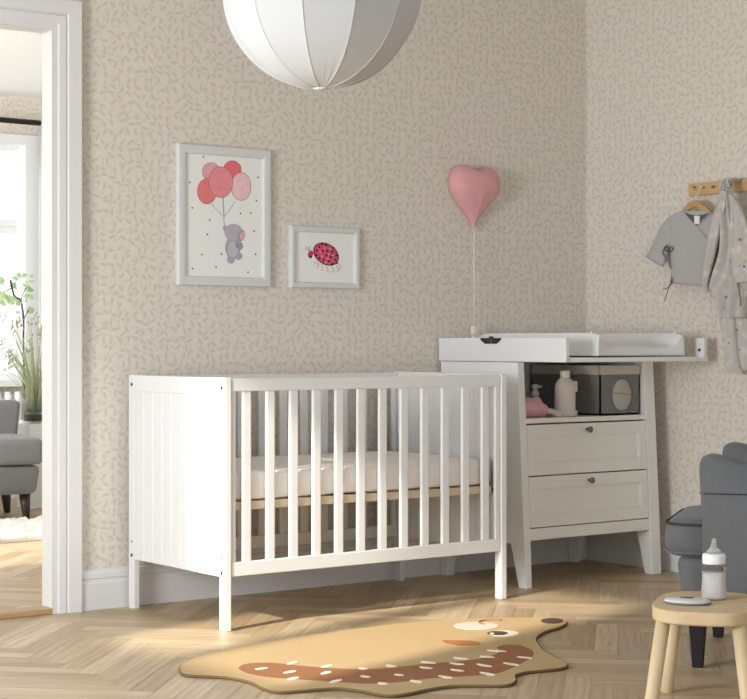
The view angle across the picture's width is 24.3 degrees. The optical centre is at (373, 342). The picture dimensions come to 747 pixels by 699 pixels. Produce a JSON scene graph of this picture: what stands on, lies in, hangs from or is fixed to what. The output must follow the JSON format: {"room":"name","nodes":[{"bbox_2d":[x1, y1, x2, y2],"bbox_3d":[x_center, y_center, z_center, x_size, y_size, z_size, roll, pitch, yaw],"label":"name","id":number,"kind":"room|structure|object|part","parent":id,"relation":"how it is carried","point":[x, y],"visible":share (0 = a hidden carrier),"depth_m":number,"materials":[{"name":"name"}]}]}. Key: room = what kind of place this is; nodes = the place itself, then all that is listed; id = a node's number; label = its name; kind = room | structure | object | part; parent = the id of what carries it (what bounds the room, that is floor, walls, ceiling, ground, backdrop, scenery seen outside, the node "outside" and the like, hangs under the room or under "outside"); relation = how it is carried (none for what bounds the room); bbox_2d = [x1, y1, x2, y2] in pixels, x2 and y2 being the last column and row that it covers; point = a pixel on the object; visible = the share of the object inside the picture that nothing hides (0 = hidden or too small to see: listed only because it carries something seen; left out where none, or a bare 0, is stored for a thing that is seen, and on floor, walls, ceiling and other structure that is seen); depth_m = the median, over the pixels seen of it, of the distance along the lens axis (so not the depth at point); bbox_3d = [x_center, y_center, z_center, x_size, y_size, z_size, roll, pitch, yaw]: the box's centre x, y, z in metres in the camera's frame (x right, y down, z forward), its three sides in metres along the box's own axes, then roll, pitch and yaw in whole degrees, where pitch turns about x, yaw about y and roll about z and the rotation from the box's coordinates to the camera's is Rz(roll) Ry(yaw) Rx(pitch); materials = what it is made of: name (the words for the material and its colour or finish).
{"room":"children's room","nodes":[
{"label":"children's room","id":0,"kind":"room"},
{"bbox_2d":[0,29,41,98],"bbox_3d":[-2.131,-1.590,8.411,5.900,0.100,4.575,0,0,-37],"label":"ceiling","id":1,"kind":"structure","parent":0,"point":[20,51],"depth_m":9.61,"materials":[{"name":"white paint"}]},
{"bbox_2d":[0,95,41,421],"bbox_3d":[-3.387,-0.284,10.172,5.800,2.512,0.250,0,0,-37],"label":"wall","id":2,"kind":"structure","parent":0,"point":[10,106],"depth_m":10.89,"materials":[{"name":"beige"}]},
{"bbox_2d":[0,133,38,386],"bbox_3d":[-2.736,-0.513,10.592,1.425,1.580,0.342,0,0,-37],"label":"window","id":3,"kind":"structure","parent":2,"relation":"in","point":[21,226],"depth_m":10.93,"materials":[{"name":"white paint"}]},
{"bbox_3d":[-2.492,-0.988,10.779,0.640,0.520,0.050,0,0,-37],"label":"sash","id":4,"kind":"part","parent":3,"relation":"part of","materials":[{"name":"white paint"}]},
{"bbox_3d":[-2.492,-0.243,10.779,0.640,0.970,0.050,0,0,-37],"label":"sash","id":5,"kind":"part","parent":3,"relation":"part of","materials":[{"name":"glass"}]},
{"bbox_2d":[0,117,40,125],"bbox_3d":[-2.716,-1.354,10.445,1.502,0.072,0.117,0,0,-37],"label":"curtain rod","id":6,"kind":"object","parent":2,"relation":"attached to","point":[2,119],"visible":1,"depth_m":10.77,"materials":[{"name":"grey metal"}]},
{"bbox_2d":[39,124,41,421],"bbox_3d":[-2.033,-0.223,10.910,0.152,2.290,0.046,0,0,-37],"label":"sheer curtain","id":7,"kind":"object","parent":6,"relation":"hanging from","point":[40,126],"visible":0.09,"depth_m":10.87,"materials":[{"name":"white fabric"}]},
{"bbox_2d":[79,0,585,569],"bbox_3d":[-1.295,-0.503,6.142,5.820,2.950,0.060,0,0,-37],"label":"wall","id":8,"kind":"structure","parent":0,"point":[499,85],"depth_m":6.95,"materials":[{"name":"beige paper"}]},
{"bbox_2d":[0,606,52,618],"bbox_3d":[-1.541,0.961,5.945,0.930,0.022,0.080,0,0,-37],"label":"threshold","id":9,"kind":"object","parent":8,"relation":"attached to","point":[36,610],"depth_m":6.14,"materials":[{"name":"brown wood"}]},
{"bbox_2d":[0,0,81,613],"bbox_3d":[-1.547,-0.082,5.953,0.970,2.108,0.068,0,0,-37],"label":"door frame","id":10,"kind":"structure","parent":8,"relation":"in","point":[45,33],"depth_m":6.23,"materials":[{"name":"white paint"}]},
{"bbox_2d":[176,143,270,286],"bbox_3d":[-0.570,-0.481,6.633,0.415,0.532,0.022,0,0,-37],"label":"framed print","id":11,"kind":"object","parent":8,"relation":"attached to","point":[223,194],"visible":1,"depth_m":6.63,"materials":[{"name":"white paint"}]},
{"bbox_2d":[289,225,359,288],"bbox_3d":[-0.194,-0.337,6.915,0.334,0.244,0.022,0,0,-37],"label":"framed print","id":12,"kind":"object","parent":8,"relation":"attached to","point":[319,257],"visible":1,"depth_m":6.91,"materials":[{"name":"white paint"}]},
{"bbox_2d":[82,536,586,610],"bbox_3d":[-0.049,0.900,7.025,2.525,0.145,0.020,0,0,-37],"label":"baseboard","id":13,"kind":"structure","parent":8,"relation":"attached to","point":[105,588],"depth_m":6.73,"materials":[{"name":"white paint"}]},
{"bbox_2d":[448,165,500,334],"bbox_3d":[0.441,-0.390,7.340,0.262,0.718,0.102,0,0,-37],"label":"wall lamp","id":14,"kind":"object","parent":8,"relation":"attached to","point":[472,190],"visible":1,"depth_m":7.30,"materials":[{"name":"pink plastic"}]},
{"bbox_3d":[0.425,-0.279,7.329,0.006,0.442,0.030,0,0,0],"label":"cord","id":15,"kind":"part","parent":14,"relation":"part of","materials":[{"name":"white plastic"}]},
{"bbox_3d":[0.441,-0.615,7.340,0.262,0.267,0.102,0,0,-37],"label":"lamp shade","id":16,"kind":"part","parent":14,"relation":"part of","materials":[{"name":"pink plastic"}]},
{"bbox_2d":[471,326,477,334],"bbox_3d":[0.425,-0.050,7.317,0.024,0.040,0.022,0,0,-37],"label":"switch","id":17,"kind":"object","parent":14,"relation":"attached to","point":[474,329],"depth_m":7.31,"materials":[{"name":"white plastic"}]},
{"bbox_2d":[0,498,739,698],"bbox_3d":[-0.952,0.971,4.750,8.400,0.006,11.650,0,0,-37],"label":"floor","id":18,"kind":"structure","parent":0,"point":[606,642],"depth_m":5.84,"materials":[{"name":"brown wood"}]},
{"bbox_2d":[0,392,23,498],"bbox_3d":[-2.621,0.640,10.484,1.060,0.665,0.125,0,0,-37],"label":"radiator","id":19,"kind":"object","parent":18,"relation":"on","point":[17,396],"visible":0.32,"depth_m":10.72,"materials":[{"name":"white metal"}]},
{"bbox_2d":[0,273,34,499],"bbox_3d":[-2.180,0.276,10.354,0.357,1.384,0.165,0,0,-37],"label":"plant","id":20,"kind":"object","parent":18,"relation":"on","point":[3,296],"visible":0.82,"depth_m":10.39,"materials":[{"name":"green plant"}]},
{"bbox_2d":[0,400,41,518],"bbox_3d":[-2.379,0.651,9.448,1.046,0.637,0.785,0,0,-25],"label":"sofa","id":21,"kind":"object","parent":18,"relation":"on","point":[18,453],"visible":0.89,"depth_m":9.30,"materials":[{"name":"grey fabric"}]},
{"bbox_3d":[-2.091,0.890,9.843,0.066,0.159,0.066,0,0,-25],"label":"leg","id":22,"kind":"part","parent":21,"relation":"part of","materials":[{"name":"brown wood"}]},
{"bbox_3d":[-2.498,0.502,9.721,1.033,0.340,0.190,0,0,-25],"label":"backrest","id":23,"kind":"part","parent":21,"relation":"part of","materials":[{"name":"grey fabric"}]},
{"bbox_3d":[-2.378,0.742,9.432,0.975,0.160,0.691,0,0,-25],"label":"seat","id":24,"kind":"part","parent":21,"relation":"part of","materials":[{"name":"grey fabric"}]},
{"bbox_2d":[0,433,41,464],"bbox_3d":[-2.358,0.587,9.373,1.020,0.140,0.630,0,0,-25],"label":"seat cushion","id":25,"kind":"object","parent":21,"relation":"on","point":[15,449],"depth_m":9.26,"materials":[{"name":"grey fabric"}]},
{"bbox_3d":[-1.898,0.890,9.426,0.066,0.159,0.066,0,0,-25],"label":"leg","id":26,"kind":"part","parent":21,"relation":"part of","materials":[{"name":"brown wood"}]},
{"bbox_2d":[0,515,41,542],"bbox_3d":[-2.111,0.949,8.610,1.870,0.037,0.820,0,0,-37],"label":"shag rug","id":27,"kind":"object","parent":18,"relation":"on","point":[21,529],"visible":0.31,"depth_m":8.71,"materials":[{"name":"white fur"}]},
{"bbox_2d":[17,422,41,509],"bbox_3d":[-1.972,0.720,10.126,0.170,0.496,0.170,0,0,-37],"label":"plant stand","id":28,"kind":"object","parent":18,"relation":"on","point":[31,429],"visible":0.26,"depth_m":10.04,"materials":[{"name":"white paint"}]},
{"bbox_2d":[0,311,41,420],"bbox_3d":[-1.977,0.144,10.137,0.612,0.650,0.704,0,0,-37],"label":"grass plant","id":29,"kind":"object","parent":28,"relation":"on","point":[34,392],"visible":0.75,"depth_m":10.07,"materials":[{"name":"green plant"}]},
{"bbox_2d":[129,371,506,631],"bbox_3d":[-0.196,0.546,6.451,1.252,0.853,0.668,0,0,-37],"label":"crib","id":30,"kind":"object","parent":18,"relation":"on","point":[183,504],"visible":0.93,"depth_m":6.21,"materials":[{"name":"white paint"}]},
{"bbox_3d":[-0.875,0.546,6.335,0.024,0.853,0.040,0,0,-37],"label":"leg","id":31,"kind":"part","parent":30,"relation":"part of","materials":[{"name":"white paint"}]},
{"bbox_3d":[-0.687,0.150,6.084,0.022,0.060,0.588,0,0,-37],"label":"rail","id":32,"kind":"part","parent":30,"relation":"part of","materials":[{"name":"white paint"}]},
{"bbox_3d":[-0.687,0.486,6.084,0.016,0.612,0.588,0,0,-37],"label":"panel","id":33,"kind":"part","parent":30,"relation":"part of","materials":[{"name":"white paint"}]},
{"bbox_3d":[-0.499,0.546,5.833,0.024,0.853,0.040,0,0,-37],"label":"leg","id":34,"kind":"part","parent":30,"relation":"part of","materials":[{"name":"white paint"}]},
{"bbox_3d":[-0.388,0.145,6.706,1.196,0.043,0.022,0,0,-37],"label":"rail","id":35,"kind":"part","parent":30,"relation":"part of","materials":[{"name":"white paint"}]},
{"bbox_3d":[-0.388,0.766,6.706,1.196,0.048,0.022,0,0,-37],"label":"rail","id":36,"kind":"part","parent":30,"relation":"part of","materials":[{"name":"white paint"}]},
{"bbox_2d":[236,451,491,499],"bbox_3d":[-0.197,0.486,6.451,1.183,0.113,0.604,0,0,-37],"label":"mattress","id":37,"kind":"object","parent":30,"relation":"in","point":[371,457],"visible":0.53,"depth_m":6.23,"materials":[{"name":"white fabric"}]},
{"bbox_3d":[-0.006,0.766,6.195,1.196,0.048,0.022,0,0,-37],"label":"rail","id":38,"kind":"part","parent":30,"relation":"part of","materials":[{"name":"white paint"}]},
{"bbox_3d":[-0.006,0.145,6.195,1.196,0.043,0.022,0,0,-37],"label":"rail","id":39,"kind":"part","parent":30,"relation":"part of","materials":[{"name":"white paint"}]},
{"bbox_3d":[0.106,0.546,7.069,0.026,0.853,0.040,0,0,-37],"label":"leg","id":40,"kind":"part","parent":30,"relation":"part of","materials":[{"name":"white paint"}]},
{"bbox_3d":[0.294,0.150,6.818,0.024,0.060,0.588,0,0,-37],"label":"rail","id":41,"kind":"part","parent":30,"relation":"part of","materials":[{"name":"white paint"}]},
{"bbox_3d":[0.294,0.486,6.818,0.018,0.612,0.588,0,0,-37],"label":"panel","id":42,"kind":"part","parent":30,"relation":"part of","materials":[{"name":"white paint"}]},
{"bbox_3d":[0.482,0.546,6.567,0.026,0.853,0.040,0,0,-37],"label":"leg","id":43,"kind":"part","parent":30,"relation":"part of","materials":[{"name":"white paint"}]},
{"bbox_2d":[179,617,568,697],"bbox_3d":[0.179,0.964,5.366,1.573,0.014,1.023,0,0,-37],"label":"rug","id":44,"kind":"object","parent":18,"relation":"on","point":[404,659],"visible":1,"depth_m":5.25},
{"bbox_2d":[439,335,707,588],"bbox_3d":[0.820,0.472,7.179,0.799,1.001,0.772,0,0,-37],"label":"table","id":45,"kind":"object","parent":18,"relation":"on","point":[577,477],"visible":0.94,"depth_m":7.05,"materials":[{"name":"white paint"}]},
{"bbox_3d":[0.318,0.526,7.234,0.035,0.892,0.075,0,0,-37],"label":"leg","id":46,"kind":"part","parent":45,"relation":"part of","materials":[{"name":"white paint"}]},
{"bbox_3d":[0.435,0.451,7.067,0.017,0.742,0.442,0,0,-37],"label":"panel","id":47,"kind":"part","parent":45,"relation":"part of","materials":[{"name":"white paint"}]},
{"bbox_3d":[0.597,0.431,7.470,0.704,0.702,0.012,0,0,-37],"label":"panel","id":48,"kind":"part","parent":45,"relation":"part of","materials":[{"name":"white paint"}]},
{"bbox_3d":[0.584,0.526,6.878,0.035,0.892,0.100,0,0,-37],"label":"leg","id":49,"kind":"part","parent":45,"relation":"part of","materials":[{"name":"white paint"}]},
{"bbox_2d":[531,384,543,403],"bbox_3d":[0.668,0.239,7.161,0.072,0.130,0.072,0,0,-37],"label":"pump bottle","id":50,"kind":"object","parent":45,"relation":"on","point":[534,393],"visible":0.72,"depth_m":7.15,"materials":[{"name":"white plastic"}]},
{"bbox_2d":[525,397,561,416],"bbox_3d":[0.651,0.263,7.018,0.216,0.082,0.106,0,0,-27],"label":"toy","id":51,"kind":"object","parent":45,"relation":"on","point":[535,407],"visible":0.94,"depth_m":6.98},
{"bbox_2d":[554,371,577,416],"bbox_3d":[0.789,0.210,7.098,0.108,0.187,0.072,0,0,-37],"label":"lotion bottle","id":52,"kind":"object","parent":45,"relation":"on","point":[565,389],"visible":0.98,"depth_m":7.06,"materials":[{"name":"beige plastic"}]},
{"bbox_3d":[0.902,0.526,7.671,0.035,0.892,0.075,0,0,-37],"label":"leg","id":53,"kind":"part","parent":45,"relation":"part of","materials":[{"name":"white paint"}]},
{"bbox_2d":[480,331,684,355],"bbox_3d":[0.856,0.006,7.204,0.500,0.098,0.724,0,0,-37],"label":"changing pad","id":54,"kind":"object","parent":45,"relation":"on","point":[580,344],"visible":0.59,"depth_m":7.01,"materials":[{"name":"white plastic"}]},
{"bbox_2d":[531,364,639,415],"bbox_3d":[0.905,0.200,7.391,0.234,0.208,0.440,0,0,-37],"label":"storage box","id":55,"kind":"object","parent":45,"relation":"on","point":[602,389],"visible":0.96,"depth_m":7.24,"materials":[{"name":"grey fabric"}]},
{"bbox_3d":[1.035,0.220,7.233,0.112,0.132,0.024,0,0,-37],"label":"pouch panel","id":56,"kind":"part","parent":55,"relation":"part of","materials":[{"name":"grey fabric"}]},
{"bbox_2d":[526,413,645,423],"bbox_3d":[0.733,0.314,7.270,0.680,0.020,0.471,0,0,-37],"label":"shelf","id":57,"kind":"object","parent":45,"relation":"attached to","point":[640,418],"depth_m":7.13,"materials":[{"name":"white paint"}]},
{"bbox_3d":[0.872,0.431,7.084,0.666,0.201,0.031,0,0,-37],"label":"drawer","id":58,"kind":"part","parent":45,"relation":"part of","materials":[{"name":"white paint"}]},
{"bbox_3d":[0.879,0.636,7.074,0.666,0.200,0.031,0,0,-37],"label":"drawer","id":59,"kind":"part","parent":45,"relation":"part of","materials":[{"name":"white paint"}]},
{"bbox_3d":[0.880,0.356,7.065,0.027,0.027,0.029,0,0,-37],"label":"knob","id":60,"kind":"part","parent":45,"relation":"part of","materials":[{"name":"grey metal"}]},
{"bbox_3d":[0.886,0.562,7.056,0.027,0.027,0.029,0,0,-37],"label":"knob","id":61,"kind":"part","parent":45,"relation":"part of","materials":[{"name":"grey metal"}]},
{"bbox_3d":[1.159,0.526,7.308,0.057,0.892,0.100,0,0,-37],"label":"leg","id":62,"kind":"part","parent":45,"relation":"part of","materials":[{"name":"white paint"}]},
{"bbox_2d":[645,591,746,698],"bbox_3d":[0.885,0.832,4.605,0.292,0.286,0.400,0,0,17],"label":"wooden stool","id":63,"kind":"object","parent":18,"relation":"on","point":[731,611],"visible":0.89,"depth_m":4.47,"materials":[{"name":"brown wood"}]},
{"bbox_3d":[0.732,0.845,4.482,0.087,0.260,0.039,0,0,-37],"label":"leg","id":64,"kind":"part","parent":63,"relation":"part of","materials":[{"name":"brown wood"}]},
{"bbox_3d":[0.825,0.845,4.792,0.038,0.260,0.087,0,0,-21],"label":"leg","id":65,"kind":"part","parent":63,"relation":"part of","materials":[{"name":"brown wood"}]},
{"bbox_2d":[664,596,710,605],"bbox_3d":[0.828,0.680,4.570,0.101,0.017,0.115,0,0,-37],"label":"oval dish","id":66,"kind":"object","parent":63,"relation":"on","point":[679,600],"visible":1,"depth_m":4.54,"materials":[{"name":"white ceramic"}]},
{"bbox_3d":[0.885,0.707,4.605,0.272,0.036,0.392,0,0,16],"label":"seat","id":67,"kind":"part","parent":63,"relation":"part of","materials":[{"name":"brown wood"}]},
{"bbox_2d":[701,538,726,599],"bbox_3d":[0.913,0.607,4.650,0.069,0.163,0.069,0,0,-37],"label":"baby bottle","id":68,"kind":"object","parent":63,"relation":"on","point":[713,587],"visible":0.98,"depth_m":4.62,"materials":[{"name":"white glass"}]},
{"bbox_3d":[0.913,0.639,4.650,0.069,0.100,0.069,0,0,-37],"label":"glass","id":69,"kind":"part","parent":68,"relation":"part of","materials":[{"name":"white"}]},
{"bbox_3d":[0.945,0.845,4.418,0.038,0.260,0.087,0,0,-21],"label":"leg","id":70,"kind":"part","parent":63,"relation":"part of","materials":[{"name":"brown wood"}]},
{"bbox_2d":[665,442,746,667],"bbox_3d":[1.351,0.652,5.357,0.844,0.641,0.730,0,0,17],"label":"armchair","id":71,"kind":"object","parent":18,"relation":"on","point":[721,515],"visible":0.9,"depth_m":5.09,"materials":[{"name":"grey fabric"}]},
{"bbox_2d":[665,505,702,557],"bbox_3d":[1.233,0.588,5.394,0.597,0.124,0.562,0,0,17],"label":"seat cushion","id":72,"kind":"object","parent":71,"relation":"on","point":[683,531],"depth_m":5.21,"materials":[{"name":"grey fabric"}]},
{"bbox_3d":[1.309,0.731,5.370,0.665,0.162,0.600,0,0,17],"label":"seat","id":73,"kind":"part","parent":71,"relation":"part of","materials":[{"name":"grey fabric"}]},
{"bbox_3d":[0.971,0.890,5.187,0.054,0.164,0.054,0,0,17],"label":"leg","id":74,"kind":"part","parent":71,"relation":"part of","materials":[{"name":"black wood"}]},
{"bbox_3d":[1.137,0.890,5.715,0.054,0.164,0.054,0,0,17],"label":"leg","id":75,"kind":"part","parent":71,"relation":"part of","materials":[{"name":"black wood"}]},
{"bbox_3d":[1.280,0.569,5.053,0.649,0.476,0.100,0,0,17],"label":"armrest","id":76,"kind":"part","parent":71,"relation":"part of","materials":[{"name":"grey fabric"}]},
{"bbox_3d":[1.468,0.569,5.648,0.649,0.476,0.100,0,0,17],"label":"armrest","id":77,"kind":"part","parent":71,"relation":"part of","materials":[{"name":"grey fabric"}]},
{"bbox_2d":[586,0,746,535],"bbox_3d":[3.136,-0.503,4.978,0.120,2.950,7.115,0,0,-37],"label":"wall","id":78,"kind":"structure","parent":0,"point":[666,80],"depth_m":7.40,"materials":[{"name":"beige paper"}]},
{"bbox_2d":[586,532,680,571],"bbox_3d":[3.086,0.900,4.928,0.020,0.145,7.095,0,0,-37],"label":"baseboard","id":79,"kind":"structure","parent":78,"relation":"attached to","point":[623,548],"depth_m":7.58,"materials":[{"name":"white paint"}]},
{"bbox_2d":[688,178,746,195],"bbox_3d":[1.650,-0.638,6.811,0.063,0.052,1.132,0,0,-37],"label":"wooden rail","id":80,"kind":"object","parent":78,"relation":"attached to","point":[708,188],"visible":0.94,"depth_m":7.17,"materials":[{"name":"brown wood"}]},
{"bbox_2d":[682,186,711,213],"bbox_3d":[1.348,-0.582,7.163,0.039,0.128,0.173,0,0,-37],"label":"clothes hanger","id":81,"kind":"object","parent":80,"relation":"hanging from","point":[692,204],"visible":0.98,"depth_m":7.16,"materials":[{"name":"brown wood"}]},
{"bbox_2d":[646,211,713,300],"bbox_3d":[1.327,-0.360,7.178,0.045,0.376,0.539,0,0,-37],"label":"shirt","id":82,"kind":"object","parent":81,"relation":"hanging from","point":[684,234],"visible":0.7,"depth_m":7.20,"materials":[{"name":"grey fabric"}]},
{"bbox_2d":[703,178,746,374],"bbox_3d":[1.461,-0.268,6.962,0.141,0.794,0.319,0,0,-37],"label":"garment","id":83,"kind":"object","parent":80,"relation":"hanging from","point":[725,261],"visible":1,"depth_m":6.94,"materials":[{"name":"fabric"}]},
{"bbox_3d":[1.437,-0.005,6.958,0.048,0.267,0.129,0,0,-37],"label":"leg","id":84,"kind":"part","parent":83,"relation":"part of","materials":[{"name":"fabric"}]},
{"bbox_3d":[1.488,-0.016,6.933,0.039,0.268,0.135,0,0,-37],"label":"leg","id":85,"kind":"part","parent":83,"relation":"part of","materials":[{"name":"fabric"}]},
{"bbox_3d":[0.016,-2.028,2.680,7.870,0.100,7.175,0,0,-37],"label":"ceiling","id":86,"kind":"structure","parent":0,"visible":0},
{"bbox_2d":[223,0,420,89],"bbox_3d":[-0.132,-1.310,4.400,0.504,1.335,0.504,0,0,-37],"label":"pendant lamp","id":87,"kind":"object","parent":86,"relation":"hanging from","point":[306,44],"visible":1,"depth_m":4.25,"materials":[{"name":"fabric"}]}
]}

